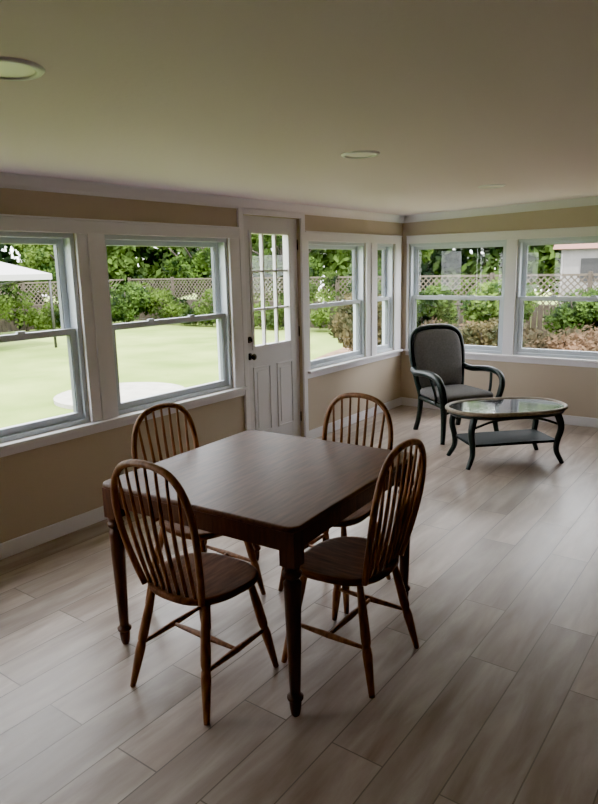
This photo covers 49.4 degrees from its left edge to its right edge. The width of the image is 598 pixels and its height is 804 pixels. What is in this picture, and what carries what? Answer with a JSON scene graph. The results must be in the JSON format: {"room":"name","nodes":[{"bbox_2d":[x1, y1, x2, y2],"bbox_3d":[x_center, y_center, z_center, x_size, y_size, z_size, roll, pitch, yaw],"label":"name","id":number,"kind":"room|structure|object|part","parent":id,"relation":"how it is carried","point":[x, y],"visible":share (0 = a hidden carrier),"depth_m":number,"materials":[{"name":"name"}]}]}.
{"room":"sunroom","nodes":[
{"label":"sunroom","id":0,"kind":"room"},
{"bbox_2d":[0,188,402,542],"bbox_3d":[-1.583,-0.272,3.908,0.150,2.260,9.194,7,14,35],"label":"wall","id":1,"kind":"structure","parent":0,"point":[41,487],"depth_m":4.36,"materials":[{"name":"beige paint"}]},
{"bbox_2d":[0,231,89,442],"bbox_3d":[-1.757,-0.352,3.649,0.123,1.180,1.170,7,14,35],"label":"window","id":2,"kind":"structure","parent":1,"relation":"in","point":[63,243],"depth_m":4.00,"materials":[{"name":"grey plastic"}]},
{"bbox_2d":[0,214,247,457],"bbox_3d":[-1.264,-0.470,4.139,0.055,1.343,2.765,7,14,35],"label":"trim","id":3,"kind":"structure","parent":1,"relation":"attached to","point":[89,233],"depth_m":4.16,"materials":[{"name":"white paint"}]},
{"bbox_2d":[104,234,232,414],"bbox_3d":[-0.944,-0.595,4.737,0.123,1.180,1.170,7,14,35],"label":"window","id":4,"kind":"structure","parent":1,"relation":"in","point":[219,263],"depth_m":4.93,"materials":[{"name":"grey plastic"}]},
{"bbox_2d":[0,397,401,559],"bbox_3d":[-1.493,0.796,4.079,0.015,0.095,9.194,7,14,35],"label":"baseboard","id":5,"kind":"structure","parent":1,"relation":"attached to","point":[11,547],"depth_m":4.12,"materials":[{"name":"white paint"}]},
{"bbox_2d":[0,172,404,222],"bbox_3d":[-1.522,-1.231,3.647,0.055,0.075,9.194,7,14,35],"label":"trim","id":6,"kind":"structure","parent":1,"relation":"attached to","point":[7,180],"depth_m":4.45,"materials":[{"name":"white paint"}]},
{"bbox_2d":[243,215,301,436],"bbox_3d":[-0.222,-0.560,5.663,0.119,2.025,0.780,7,14,35],"label":"door","id":7,"kind":"structure","parent":1,"relation":"in","point":[274,373],"depth_m":5.70,"materials":[{"name":"white paint"}]},
{"bbox_3d":[-0.385,-0.377,5.421,0.066,0.060,0.060,7,14,35],"label":"knob","id":8,"kind":"part","parent":7,"relation":"part of","materials":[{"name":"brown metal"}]},
{"bbox_2d":[237,207,308,437],"bbox_3d":[-0.197,-0.573,5.636,0.022,2.090,0.890,7,14,35],"label":"trim","id":9,"kind":"structure","parent":1,"relation":"attached to","point":[240,211],"depth_m":5.45,"materials":[{"name":"white paint"}]},
{"bbox_2d":[308,241,364,368],"bbox_3d":[0.331,-0.976,6.445,0.123,1.180,1.040,7,14,35],"label":"window","id":10,"kind":"structure","parent":1,"relation":"in","point":[358,285],"depth_m":6.74,"materials":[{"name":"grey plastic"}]},
{"bbox_2d":[305,231,402,378],"bbox_3d":[0.622,-1.034,6.665,0.055,1.343,1.859,7,14,35],"label":"trim","id":11,"kind":"structure","parent":1,"relation":"attached to","point":[371,240],"depth_m":6.83,"materials":[{"name":"white paint"}]},
{"bbox_2d":[377,243,392,353],"bbox_3d":[0.888,-1.142,7.190,0.123,1.180,0.410,7,14,35],"label":"window","id":12,"kind":"structure","parent":1,"relation":"in","point":[386,298],"depth_m":7.29,"materials":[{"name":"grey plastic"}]},
{"bbox_2d":[0,405,597,803],"bbox_3d":[0.766,1.266,2.496,5.900,0.280,9.494,7,14,35],"label":"floor","id":13,"kind":"structure","parent":0,"point":[496,702],"depth_m":2.69,"materials":[{"name":"brown wood"}]},
{"bbox_2d":[110,459,278,724],"bbox_3d":[-0.400,0.643,2.537,0.427,0.979,0.478,7,14,35],"label":"dining chair","id":14,"kind":"object","parent":13,"relation":"on","point":[200,579],"visible":1,"depth_m":2.41,"materials":[{"name":"brown wood"}]},
{"bbox_3d":[-0.615,0.920,2.570,0.135,0.431,0.040,-5,12,-18],"label":"leg","id":15,"kind":"part","parent":14,"relation":"part of","materials":[{"name":"brown wood"}]},
{"bbox_3d":[-0.382,0.700,2.572,0.412,0.048,0.390,7,14,35],"label":"seat","id":16,"kind":"part","parent":14,"relation":"part of","materials":[{"name":"brown wood"}]},
{"bbox_3d":[-0.341,0.954,2.381,0.040,0.431,0.135,-1,12,0],"label":"leg","id":17,"kind":"part","parent":14,"relation":"part of","materials":[{"name":"brown wood"}]},
{"bbox_3d":[-0.149,0.894,2.647,0.127,0.431,0.040,-4,12,-15],"label":"leg","id":18,"kind":"part","parent":14,"relation":"part of","materials":[{"name":"brown wood"}]},
{"bbox_2d":[131,403,265,629],"bbox_3d":[-0.492,0.511,3.183,0.478,0.979,0.427,7,14,35],"label":"dining chair","id":19,"kind":"object","parent":13,"relation":"on","point":[204,536],"visible":0.44,"depth_m":3.21,"materials":[{"name":"brown wood"}]},
{"bbox_3d":[-0.703,0.794,3.192,0.135,0.431,0.040,-1,12,1],"label":"leg","id":20,"kind":"part","parent":19,"relation":"part of","materials":[{"name":"brown wood"}]},
{"bbox_3d":[-0.469,0.576,3.179,0.390,0.048,0.412,7,14,35],"label":"seat","id":21,"kind":"part","parent":19,"relation":"part of","materials":[{"name":"brown wood"}]},
{"bbox_3d":[-0.434,0.828,2.998,0.104,0.431,0.089,7,14,35],"label":"leg","id":22,"kind":"part","parent":19,"relation":"part of","materials":[{"name":"brown wood"}]},
{"bbox_3d":[-0.237,0.769,3.261,0.127,0.431,0.040,-2,12,-3],"label":"leg","id":23,"kind":"part","parent":19,"relation":"part of","materials":[{"name":"brown wood"}]},
{"bbox_2d":[102,430,413,716],"bbox_3d":[-0.136,0.659,2.968,0.990,0.755,1.050,6,14,33],"label":"dining table","id":24,"kind":"object","parent":13,"relation":"on","point":[281,492],"visible":0.72,"depth_m":2.67,"materials":[{"name":"brown wood"}]},
{"bbox_3d":[-0.778,0.716,2.819,0.072,0.732,0.071,6,14,33],"label":"leg","id":25,"kind":"part","parent":24,"relation":"part of","materials":[{"name":"brown wood"}]},
{"bbox_3d":[-0.251,0.541,3.610,0.072,0.732,0.071,6,14,33],"label":"leg","id":26,"kind":"part","parent":24,"relation":"part of","materials":[{"name":"brown wood"}]},
{"bbox_3d":[-0.020,0.800,2.332,0.072,0.732,0.071,6,14,33],"label":"leg","id":27,"kind":"part","parent":24,"relation":"part of","materials":[{"name":"brown wood"}]},
{"bbox_3d":[0.508,0.625,3.122,0.072,0.732,0.071,6,14,33],"label":"leg","id":28,"kind":"part","parent":24,"relation":"part of","materials":[{"name":"brown wood"}]},
{"bbox_2d":[278,392,392,613],"bbox_3d":[0.190,0.472,3.302,0.427,0.979,0.478,7,14,35],"label":"dining chair","id":29,"kind":"object","parent":13,"relation":"on","point":[363,512],"visible":0.33,"depth_m":3.34,"materials":[{"name":"brown wood"}]},
{"bbox_3d":[-0.050,0.756,3.307,0.127,0.431,0.040,-4,12,-14],"label":"leg","id":30,"kind":"part","parent":29,"relation":"part of","materials":[{"name":"brown wood"}]},
{"bbox_3d":[0.147,0.697,3.570,0.040,0.431,0.135,-1,12,1],"label":"leg","id":31,"kind":"part","parent":29,"relation":"part of","materials":[{"name":"brown wood"}]},
{"bbox_3d":[0.220,0.790,3.113,0.040,0.431,0.127,-2,12,-3],"label":"leg","id":32,"kind":"part","parent":29,"relation":"part of","materials":[{"name":"brown wood"}]},
{"bbox_3d":[0.175,0.538,3.293,0.412,0.048,0.390,7,14,35],"label":"seat","id":33,"kind":"part","parent":29,"relation":"part of","materials":[{"name":"brown wood"}]},
{"bbox_3d":[0.417,0.731,3.376,0.135,0.431,0.040,-5,12,-17],"label":"leg","id":34,"kind":"part","parent":29,"relation":"part of","materials":[{"name":"brown wood"}]},
{"bbox_2d":[281,438,426,697],"bbox_3d":[0.227,0.602,2.666,0.478,0.979,0.427,7,14,35],"label":"dining chair","id":35,"kind":"object","parent":13,"relation":"on","point":[360,562],"visible":0.95,"depth_m":2.57,"materials":[{"name":"brown wood"}]},
{"bbox_3d":[-0.016,0.882,2.694,0.127,0.431,0.040,-2,12,-4],"label":"leg","id":36,"kind":"part","parent":35,"relation":"part of","materials":[{"name":"brown wood"}]},
{"bbox_3d":[0.176,0.822,2.961,0.040,0.431,0.127,-4,12,-15],"label":"leg","id":37,"kind":"part","parent":35,"relation":"part of","materials":[{"name":"brown wood"}]},
{"bbox_3d":[0.206,0.661,2.695,0.390,0.048,0.412,7,14,35],"label":"seat","id":38,"kind":"part","parent":35,"relation":"part of","materials":[{"name":"brown wood"}]},
{"bbox_3d":[0.257,0.915,2.505,0.040,0.431,0.135,-5,12,-18],"label":"leg","id":39,"kind":"part","parent":35,"relation":"part of","materials":[{"name":"brown wood"}]},
{"bbox_3d":[0.449,0.856,2.772,0.135,0.431,0.040,-1,12,0],"label":"leg","id":40,"kind":"part","parent":35,"relation":"part of","materials":[{"name":"brown wood"}]},
{"bbox_2d":[408,324,504,444],"bbox_3d":[1.482,-0.203,6.278,0.743,1.050,0.739,-5,12,-18],"label":"armchair","id":41,"kind":"object","parent":13,"relation":"on","point":[436,351],"visible":0.82,"depth_m":6.40,"materials":[{"name":"grey fabric"}]},
{"bbox_3d":[1.206,-0.139,6.141,0.126,0.338,0.642,-5,12,-18],"label":"armrest","id":42,"kind":"part","parent":41,"relation":"part of","materials":[{"name":"black paint"}]},
{"bbox_3d":[1.514,0.014,6.241,0.594,0.105,0.544,-5,12,-18],"label":"seat frame","id":43,"kind":"part","parent":41,"relation":"part of","materials":[{"name":"black paint"}]},
{"bbox_3d":[1.394,-0.252,6.526,0.630,1.050,0.204,-5,12,-18],"label":"frame","id":44,"kind":"part","parent":41,"relation":"part of","materials":[{"name":"black paint"}]},
{"bbox_2d":[414,329,461,387],"bbox_3d":[1.390,-0.439,6.486,0.525,0.565,0.180,-5,12,-18],"label":"cushion","id":45,"kind":"object","parent":41,"relation":"on","point":[437,351],"depth_m":6.44,"materials":[{"name":"grey fabric"}]},
{"bbox_3d":[1.325,0.222,5.961,0.062,0.348,0.096,0,12,5],"label":"leg","id":46,"kind":"part","parent":41,"relation":"part of","materials":[{"name":"black paint"}]},
{"bbox_2d":[420,384,492,402],"bbox_3d":[1.502,-0.082,6.250,0.556,0.104,0.530,-5,12,-18],"label":"seat cushion","id":47,"kind":"object","parent":41,"relation":"on","point":[455,392],"depth_m":6.12,"materials":[{"name":"grey fabric"}]},
{"bbox_3d":[1.790,-0.192,6.336,0.126,0.338,0.642,-5,12,-18],"label":"armrest","id":48,"kind":"part","parent":41,"relation":"part of","materials":[{"name":"black paint"}]},
{"bbox_3d":[1.863,0.173,6.141,0.062,0.348,0.096,-12,16,-41],"label":"leg","id":49,"kind":"part","parent":41,"relation":"part of","materials":[{"name":"black paint"}]},
{"bbox_2d":[445,397,567,469],"bbox_3d":[1.723,0.257,5.440,1.014,0.480,0.624,-3,12,-8],"label":"coffee table","id":50,"kind":"object","parent":13,"relation":"on","point":[497,409],"visible":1,"depth_m":5.33,"materials":[{"name":"clear glass"}]},
{"bbox_3d":[1.328,0.247,5.574,0.114,0.462,0.060,5,13,27],"label":"leg","id":51,"kind":"part","parent":50,"relation":"part of","materials":[{"name":"black paint"}]},
{"bbox_3d":[1.388,0.323,5.201,0.060,0.462,0.114,10,16,44],"label":"leg","id":52,"kind":"part","parent":50,"relation":"part of","materials":[{"name":"black paint"}]},
{"bbox_2d":[456,429,553,446],"bbox_3d":[1.724,0.301,5.449,0.740,0.022,0.380,-3,12,-8],"label":"shelf","id":53,"kind":"object","parent":50,"relation":"attached to","point":[526,436],"depth_m":5.40,"materials":[{"name":"black"}]},
{"bbox_3d":[1.718,0.035,5.394,0.950,0.008,0.570,-3,12,-8],"label":"glass","id":54,"kind":"part","parent":50,"relation":"part of","materials":[{"name":"clear glass"}]},
{"bbox_3d":[2.058,0.208,5.683,0.060,0.462,0.114,10,16,44],"label":"leg","id":55,"kind":"part","parent":50,"relation":"part of","materials":[{"name":"black paint"}]},
{"bbox_3d":[2.118,0.284,5.310,0.114,0.462,0.060,5,13,27],"label":"leg","id":56,"kind":"part","parent":50,"relation":"part of","materials":[{"name":"black paint"}]},
{"bbox_2d":[0,0,597,215],"bbox_3d":[0.715,-1.104,2.006,5.600,0.246,9.194,7,14,35],"label":"ceiling","id":57,"kind":"structure","parent":0,"point":[248,99],"depth_m":2.31,"materials":[{"name":"white paint"}]},
{"bbox_2d":[0,56,44,80],"bbox_3d":[-0.841,-0.956,1.873,0.208,0.010,0.208,5,13,36],"label":"recessed light","id":58,"kind":"object","parent":57,"relation":"in","point":[11,69],"visible":1,"depth_m":1.88,"materials":[{"name":"white paint"}]},
{"bbox_2d":[341,150,379,158],"bbox_3d":[0.325,-1.305,3.435,0.208,0.010,0.208,5,13,36],"label":"recessed light","id":59,"kind":"object","parent":57,"relation":"in","point":[361,154],"visible":1,"depth_m":3.42,"materials":[{"name":"white paint"}]},
{"bbox_2d":[478,184,505,188],"bbox_3d":[1.474,-1.648,4.973,0.208,0.010,0.208,5,13,36],"label":"recessed light","id":60,"kind":"object","parent":57,"relation":"in","point":[489,186],"visible":1,"depth_m":4.97,"materials":[{"name":"white paint"}]},
{"bbox_2d":[401,205,597,417],"bbox_3d":[3.490,-0.869,5.909,5.900,2.400,0.150,7,14,35],"label":"wall","id":61,"kind":"structure","parent":0,"point":[577,387],"depth_m":6.70,"materials":[{"name":"beige paint"}]},
{"bbox_2d":[408,240,506,353],"bbox_3d":[1.739,-1.153,7.152,1.110,1.180,0.123,7,14,35],"label":"window","id":62,"kind":"structure","parent":61,"relation":"in","point":[414,249],"depth_m":7.11,"materials":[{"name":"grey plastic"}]},
{"bbox_2d":[402,397,597,427],"bbox_3d":[3.472,0.275,6.073,5.585,0.095,0.015,7,14,35],"label":"baseboard","id":63,"kind":"structure","parent":61,"relation":"attached to","point":[568,419],"depth_m":6.60,"materials":[{"name":"white paint"}]},
{"bbox_2d":[403,196,597,222],"bbox_3d":[3.408,-1.823,5.627,5.600,0.221,0.055,7,14,35],"label":"trim","id":64,"kind":"structure","parent":61,"relation":"attached to","point":[586,201],"depth_m":6.58,"materials":[{"name":"white paint"}]},
{"bbox_2d":[404,226,597,367],"bbox_3d":[2.208,-1.074,6.691,2.460,1.343,0.055,7,14,35],"label":"trim","id":65,"kind":"structure","parent":61,"relation":"attached to","point":[512,237],"depth_m":6.71,"materials":[{"name":"white paint"}]},
{"bbox_2d":[513,236,597,359],"bbox_3d":[2.728,-1.027,6.441,1.120,1.180,0.123,7,14,35],"label":"window","id":66,"kind":"structure","parent":61,"relation":"in","point":[522,261],"depth_m":6.63,"materials":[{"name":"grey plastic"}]},
{"label":"outside","id":67,"kind":"structure","parent":0,"visible":0},
{"bbox_2d":[0,291,558,427],"bbox_3d":[-4.427,-0.566,12.690,75.000,0.001,75.000,7,14,35],"label":"lawn","id":68,"kind":"structure","parent":67,"point":[33,372],"depth_m":14.25,"materials":[{"name":"green plant"}]},
{"bbox_2d":[0,262,56,347],"bbox_3d":[-8.358,-2.524,16.520,2.900,2.450,2.900,7,14,35],"label":"canopy tent","id":69,"kind":"object","parent":68,"relation":"on","point":[8,272],"visible":1,"depth_m":16.33,"materials":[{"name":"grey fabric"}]},
{"bbox_2d":[13,244,57,298],"bbox_3d":[-9.654,-5.496,26.155,3.194,4.483,3.336,1,12,10],"label":"tree","id":70,"kind":"object","parent":68,"relation":"on","point":[39,257],"visible":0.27,"depth_m":25.06,"materials":[{"name":"green plant"}]},
{"bbox_2d":[0,279,123,332],"bbox_3d":[-12.252,-2.323,17.860,0.095,1.680,18.645,7,14,35],"label":"fence","id":71,"kind":"object","parent":68,"relation":"on","point":[5,326],"visible":0.18,"depth_m":22.01,"materials":[{"name":"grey wood"}]},
{"bbox_3d":[-9.232,-3.225,21.898,0.090,1.680,0.090,7,14,35],"label":"post","id":72,"kind":"part","parent":71,"relation":"part of","materials":[{"name":"wood"}]},
{"bbox_2d":[53,382,184,409],"bbox_3d":[-2.773,-0.110,10.162,2.000,0.060,2.000,7,14,35],"label":"concrete pad","id":73,"kind":"object","parent":68,"relation":"on","point":[128,390],"visible":0.47,"depth_m":10.28,"materials":[{"name":"white concrete"}]},
{"bbox_2d":[109,281,150,322],"bbox_3d":[-6.054,-3.410,22.658,1.930,1.599,1.718,4,13,25],"label":"shrub","id":74,"kind":"object","parent":68,"relation":"on","point":[124,305],"visible":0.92,"depth_m":22.25,"materials":[{"name":"green plant"}]},
{"bbox_2d":[163,247,211,297],"bbox_3d":[-3.836,-5.797,26.151,3.412,4.824,3.817,-1,12,4],"label":"tree","id":75,"kind":"object","parent":68,"relation":"on","point":[199,266],"visible":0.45,"depth_m":25.09,"materials":[{"name":"green plant"}]},
{"bbox_2d":[0,270,381,329],"bbox_3d":[-6.693,-2.156,15.395,11.843,2.073,16.242,7,14,35],"label":"bushes","id":76,"kind":"object","parent":68,"relation":"on","point":[165,311],"visible":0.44,"depth_m":21.35,"materials":[{"name":"green plant"}]},
{"bbox_2d":[0,234,561,305],"bbox_3d":[-1.930,-6.445,24.479,52.080,7.611,27.915,-2,12,-3],"label":"trees","id":77,"kind":"object","parent":68,"relation":"on","point":[122,261],"visible":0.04,"depth_m":27.69,"materials":[{"name":"green plant"}]},
{"bbox_2d":[252,234,324,294],"bbox_3d":[-0.639,-5.282,24.012,3.213,4.542,3.594,4,13,25],"label":"tree","id":78,"kind":"object","parent":68,"relation":"on","point":[315,270],"visible":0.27,"depth_m":23.28,"materials":[{"name":"green plant"}]},
{"bbox_2d":[314,347,350,359],"bbox_3d":[6.442,-0.476,11.074,15.778,0.012,8.312,7,14,35],"label":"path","id":79,"kind":"structure","parent":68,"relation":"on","point":[342,350],"depth_m":14.75,"materials":[{"name":"beige concrete"}]},
{"bbox_2d":[327,291,381,348],"bbox_3d":[1.372,-1.487,12.811,1.676,1.479,1.560,2,12,15],"label":"shrub","id":80,"kind":"object","parent":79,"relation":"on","point":[341,322],"visible":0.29,"depth_m":12.53,"materials":[{"name":"green plant"}]},
{"bbox_2d":[416,284,458,327],"bbox_3d":[3.286,-2.366,16.919,1.757,1.453,1.569,-12,16,-42],"label":"shrub","id":81,"kind":"object","parent":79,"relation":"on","point":[445,310],"visible":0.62,"depth_m":16.52,"materials":[{"name":"green plant"}]},
{"bbox_3d":[3.299,-2.204,16.949,1.116,1.124,0.975,-1,12,1],"label":"stem","id":82,"kind":"part","parent":81,"relation":"part of","materials":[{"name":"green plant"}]},
{"bbox_2d":[348,316,597,351],"bbox_3d":[6.383,-1.055,11.846,12.228,0.796,2.689,7,14,35],"label":"dry brush","id":83,"kind":"object","parent":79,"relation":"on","point":[575,341],"visible":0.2,"depth_m":12.53,"materials":[{"name":"brown plant"}]},
{"bbox_2d":[459,317,524,347],"bbox_3d":[3.275,-0.964,11.177,1.172,1.036,1.092,3,12,18],"label":"shrub","id":84,"kind":"object","parent":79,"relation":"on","point":[482,333],"visible":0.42,"depth_m":10.86,"materials":[{"name":"green plant"}]},
{"bbox_2d":[459,279,541,323],"bbox_3d":[4.929,-2.248,15.885,1.993,1.570,1.933,-4,12,-12],"label":"shrub","id":85,"kind":"object","parent":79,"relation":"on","point":[481,310],"visible":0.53,"depth_m":15.49,"materials":[{"name":"green plant"}]},
{"bbox_2d":[542,286,597,334],"bbox_3d":[6.379,-1.961,14.815,1.624,1.381,1.644,-11,15,-41],"label":"shrub","id":86,"kind":"object","parent":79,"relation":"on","point":[571,314],"visible":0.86,"depth_m":14.47,"materials":[{"name":"green plant"}]},
{"bbox_3d":[6.400,-1.796,14.789,1.060,1.067,0.926,-11,15,-41],"label":"stem","id":87,"kind":"part","parent":86,"relation":"part of","materials":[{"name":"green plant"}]},
{"bbox_2d":[128,271,597,341],"bbox_3d":[4.711,-2.586,17.336,28.045,1.680,0.095,7,14,35],"label":"fence","id":88,"kind":"object","parent":68,"relation":"on","point":[537,318],"visible":0.2,"depth_m":17.70,"materials":[{"name":"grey wood"}]},
{"bbox_3d":[-4.643,-3.771,24.054,0.090,1.680,0.090,7,14,35],"label":"post","id":89,"kind":"part","parent":88,"relation":"part of","materials":[{"name":"wood"}]},
{"bbox_3d":[1.173,-3.034,19.875,0.090,1.680,0.090,7,14,35],"label":"post","id":90,"kind":"part","parent":88,"relation":"part of","materials":[{"name":"wood"}]},
{"bbox_3d":[5.051,-2.542,17.088,0.090,1.680,0.090,7,14,35],"label":"post","id":91,"kind":"part","parent":88,"relation":"part of","materials":[{"name":"wood"}]},
{"bbox_3d":[6.989,-2.296,15.695,0.090,1.680,0.090,7,14,35],"label":"post","id":92,"kind":"part","parent":88,"relation":"part of","materials":[{"name":"wood"}]},
{"bbox_2d":[337,249,432,292],"bbox_3d":[2.959,-4.920,21.762,3.274,4.595,3.420,10,16,42],"label":"tree","id":93,"kind":"object","parent":68,"relation":"on","point":[346,253],"visible":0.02,"depth_m":21.70,"materials":[{"name":"green plant"}]},
{"bbox_2d":[553,243,597,303],"bbox_3d":[9.360,-3.518,18.090,4.000,3.000,3.400,5,13,27],"label":"garden shed","id":94,"kind":"object","parent":68,"relation":"on","point":[575,258],"visible":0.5,"depth_m":17.34,"materials":[{"name":"white"}]}
]}

